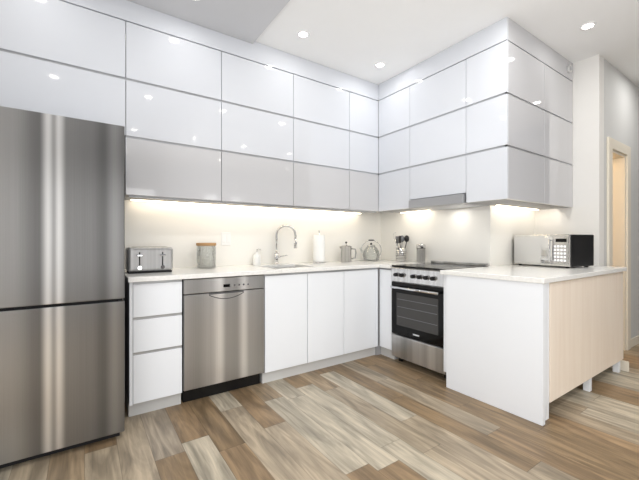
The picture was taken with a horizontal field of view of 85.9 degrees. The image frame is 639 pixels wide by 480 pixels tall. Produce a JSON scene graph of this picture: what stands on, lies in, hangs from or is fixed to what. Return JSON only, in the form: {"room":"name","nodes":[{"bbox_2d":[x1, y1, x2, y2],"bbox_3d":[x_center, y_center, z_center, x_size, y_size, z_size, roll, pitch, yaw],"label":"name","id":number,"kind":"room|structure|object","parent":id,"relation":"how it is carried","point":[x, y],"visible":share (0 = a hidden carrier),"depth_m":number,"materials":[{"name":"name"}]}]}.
{"room":"kitchen","nodes":[
{"label":"kitchen","id":0,"kind":"room"},
{"bbox_2d":[125,200,380,269],"bbox_3d":[-0.960,-0.290,3.172,4.340,2.860,0.120,0,0,-34],"label":"backsplash","id":1,"kind":"structure","parent":0,"point":[179,227],"depth_m":3.25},
{"bbox_2d":[0,0,378,213],"bbox_3d":[-0.839,-1.016,2.969,3.411,1.406,0.348,0,0,-34],"label":"upper cabinet","id":2,"kind":"object","parent":1,"relation":"attached to","point":[208,116],"visible":0.99,"depth_m":2.68,"materials":[{"name":"white paint"}]},
{"bbox_2d":[221,232,230,244],"bbox_3d":[-0.861,-0.020,3.160,0.090,0.120,0.010,0,0,-34],"label":"outlet","id":3,"kind":"object","parent":1,"relation":"attached to","point":[225,236],"visible":1,"depth_m":3.16,"materials":[{"name":"white plastic"}]},
{"bbox_2d":[0,344,638,479],"bbox_3d":[1.171,1.190,2.317,6.890,0.100,7.940,0,0,-34],"label":"floor","id":4,"kind":"structure","parent":0,"point":[374,417],"depth_m":2.00,"materials":[{"name":"brown wood"}]},
{"bbox_2d":[0,106,124,468],"bbox_3d":[-1.700,0.236,2.066,0.850,1.808,0.810,0,0,-34],"label":"fridge","id":5,"kind":"object","parent":4,"relation":"on","point":[62,178],"visible":1,"depth_m":1.80,"materials":[{"name":"metal"}]},
{"bbox_2d":[123,279,181,416],"bbox_3d":[-1.249,0.701,2.525,0.321,0.878,0.618,0,0,-34],"label":"base cabinet","id":6,"kind":"object","parent":4,"relation":"on","point":[153,309],"visible":0.96,"depth_m":2.27,"materials":[{"name":"wood"}]},
{"bbox_2d":[181,275,263,402],"bbox_3d":[-0.845,0.703,2.764,0.604,0.875,0.584,0,0,-34],"label":"dishwasher","id":7,"kind":"object","parent":4,"relation":"on","point":[223,317],"visible":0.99,"depth_m":2.51,"materials":[{"name":"silver metal"}]},
{"bbox_2d":[260,268,377,383],"bbox_3d":[-0.102,0.701,3.310,1.228,0.878,0.618,0,0,-34],"label":"base cabinet","id":8,"kind":"object","parent":4,"relation":"on","point":[315,320],"visible":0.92,"depth_m":3.00,"materials":[{"name":"wood"}]},
{"bbox_2d":[125,259,429,282],"bbox_3d":[-0.178,0.246,3.156,2.823,0.032,0.786,0,0,-34],"label":"countertop","id":9,"kind":"structure","parent":8,"relation":"on","point":[238,270],"depth_m":2.81,"materials":[{"name":"stone"}]},
{"bbox_2d":[125,247,172,273],"bbox_3d":[-1.250,0.137,2.524,0.300,0.186,0.192,0,0,-34],"label":"toaster","id":10,"kind":"object","parent":9,"relation":"on","point":[137,259],"visible":1,"depth_m":2.46,"materials":[{"name":"metal"}]},
{"bbox_2d":[196,243,215,268],"bbox_3d":[-0.960,0.123,2.906,0.162,0.214,0.162,0,0,-34],"label":"glass jar","id":11,"kind":"object","parent":9,"relation":"on","point":[199,264],"visible":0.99,"depth_m":2.86,"materials":[{"name":"clear glass"}]},
{"bbox_2d":[253,249,260,264],"bbox_3d":[-0.597,0.151,3.270,0.076,0.158,0.076,0,0,-19],"label":"soap dispenser","id":12,"kind":"object","parent":9,"relation":"on","point":[256,257],"visible":0.92,"depth_m":3.24,"materials":[{"name":"white plastic"}]},
{"bbox_2d":[273,224,296,263],"bbox_3d":[-0.336,0.034,3.373,0.238,0.392,0.060,0,0,6],"label":"faucet","id":13,"kind":"object","parent":9,"relation":"on","point":[277,256],"visible":0.98,"depth_m":3.37,"materials":[{"name":"silver metal"}]},
{"bbox_2d":[312,230,325,263],"bbox_3d":[-0.005,0.059,3.547,0.150,0.341,0.150,0,0,-34],"label":"paper towel holder","id":14,"kind":"object","parent":9,"relation":"on","point":[318,240],"visible":0.99,"depth_m":3.49,"materials":[{"name":"white paper"}]},
{"bbox_2d":[340,242,356,261],"bbox_3d":[0.305,0.118,3.743,0.163,0.224,0.124,0,0,32],"label":"pitcher","id":15,"kind":"object","parent":9,"relation":"on","point":[346,250],"visible":0.98,"depth_m":3.70,"materials":[{"name":"silver metal"}]},
{"bbox_2d":[360,240,381,260],"bbox_3d":[0.595,0.107,3.946,0.195,0.246,0.195,0,0,-42],"label":"glass kettle","id":16,"kind":"object","parent":9,"relation":"on","point":[370,245],"visible":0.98,"depth_m":3.92,"materials":[{"name":"glass"}]},
{"bbox_2d":[394,232,408,261],"bbox_3d":[0.919,0.064,3.853,0.166,0.332,0.116,0,0,-34],"label":"utensil holder","id":17,"kind":"object","parent":9,"relation":"on","point":[400,252],"visible":1,"depth_m":3.81,"materials":[{"name":"metal"}]},
{"bbox_2d":[416,243,425,262],"bbox_3d":[1.078,0.126,3.647,0.096,0.208,0.096,0,0,-34],"label":"steel canister","id":18,"kind":"object","parent":9,"relation":"on","point":[420,247],"visible":1,"depth_m":3.61,"materials":[{"name":"silver metal"}]},
{"bbox_2d":[375,268,397,358],"bbox_3d":[0.719,0.701,3.772,0.648,0.878,0.783,0,0,-34],"label":"base cabinet","id":19,"kind":"object","parent":4,"relation":"on","point":[384,347],"visible":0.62,"depth_m":3.35,"materials":[{"name":"white laminate"}]},
{"bbox_2d":[390,260,487,378],"bbox_3d":[1.085,0.672,3.175,0.681,0.935,0.598,0,0,-34],"label":"stove","id":20,"kind":"object","parent":4,"relation":"on","point":[417,289],"visible":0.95,"depth_m":3.01,"materials":[{"name":"metal"}]},
{"bbox_2d":[444,272,622,425],"bbox_3d":[1.819,0.701,2.858,1.581,0.878,0.731,0,0,-34],"label":"base cabinet","id":21,"kind":"object","parent":4,"relation":"on","point":[513,347],"visible":0.89,"depth_m":2.39,"materials":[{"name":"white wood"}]},
{"bbox_2d":[440,264,626,283],"bbox_3d":[1.817,0.246,2.850,1.593,0.032,0.743,0,0,-34],"label":"countertop","id":22,"kind":"structure","parent":21,"relation":"on","point":[542,274],"depth_m":2.58,"materials":[{"name":"stone"}]},
{"bbox_2d":[514,234,593,267],"bbox_3d":[2.130,0.087,3.158,0.398,0.285,0.501,0,0,-25],"label":"microwave","id":23,"kind":"object","parent":22,"relation":"on","point":[565,250],"visible":1,"depth_m":2.99,"materials":[{"name":"silver plastic"}]},
{"bbox_2d":[125,0,638,101],"bbox_3d":[1.171,-1.755,2.317,6.890,0.130,7.940,0,0,-34],"label":"ceiling","id":24,"kind":"structure","parent":0,"point":[350,37],"depth_m":2.73,"materials":[{"name":"paint"}]},
{"bbox_2d":[297,30,309,38],"bbox_3d":[-0.133,-1.702,2.796,0.103,0.036,0.108,0,0,-34],"label":"recessed light","id":25,"kind":"object","parent":24,"relation":"in","point":[303,34],"depth_m":2.85,"materials":[{"name":"white"}]},
{"bbox_2d":[374,62,385,67],"bbox_3d":[0.581,-1.702,3.285,0.101,0.036,0.106,0,0,-34],"label":"recessed light","id":26,"kind":"object","parent":24,"relation":"in","point":[380,64],"depth_m":3.35,"materials":[{"name":"white"}]},
{"bbox_2d":[580,22,596,30],"bbox_3d":[2.105,-1.702,2.689,0.111,0.036,0.100,0,0,-34],"label":"recessed light","id":27,"kind":"object","parent":24,"relation":"in","point":[589,25],"depth_m":2.74,"materials":[{"name":"white"}]},
{"bbox_2d":[381,207,477,262],"bbox_3d":[1.176,-0.290,3.787,0.120,2.860,1.280,0,0,-34],"label":"backsplash","id":28,"kind":"structure","parent":0,"point":[449,234],"depth_m":3.61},
{"bbox_2d":[379,17,572,212],"bbox_3d":[1.542,-1.018,3.542,1.268,1.402,1.439,0,0,-34],"label":"cabinet block","id":29,"kind":"object","parent":28,"relation":"attached to","point":[486,119],"visible":1,"depth_m":3.00,"materials":[{"name":"white paint"}]},
{"bbox_2d":[478,205,534,265],"bbox_3d":[1.927,-0.290,3.452,0.980,2.860,0.120,0,0,-34],"label":"wall","id":30,"kind":"structure","parent":0,"point":[497,225],"depth_m":3.23,"materials":[{"name":"white paint"}]},
{"bbox_2d":[535,54,603,265],"bbox_3d":[2.471,-0.290,3.419,0.120,2.860,0.550,0,0,-34],"label":"wall","id":31,"kind":"structure","parent":0,"point":[586,216],"depth_m":3.23,"materials":[{"name":"paint"}]},
{"bbox_2d":[604,58,638,338],"bbox_3d":[3.339,-0.290,3.753,1.690,2.860,0.120,0,0,-34],"label":"wall","id":32,"kind":"structure","parent":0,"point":[621,95],"depth_m":3.64,"materials":[{"name":"white paint"}]},
{"bbox_3d":[2.687,-0.290,4.439,1.390,2.860,1.750,0,0,-34],"label":"wall","id":33,"kind":"structure","parent":0,"visible":0},
{"bbox_2d":[607,137,630,349],"bbox_3d":[2.977,0.075,3.493,0.660,2.130,0.140,0,0,-34],"label":"door frame","id":34,"kind":"structure","parent":33,"relation":"attached to","point":[618,165],"depth_m":3.58,"materials":[{"name":"paint"}]},
{"bbox_2d":[609,335,638,371],"bbox_3d":[3.328,1.095,3.545,1.702,0.090,0.210,0,0,-34],"label":"baseboard","id":35,"kind":"structure","parent":33,"relation":"attached to","point":[624,365],"depth_m":3.02,"materials":[{"name":"paint"}]}
]}

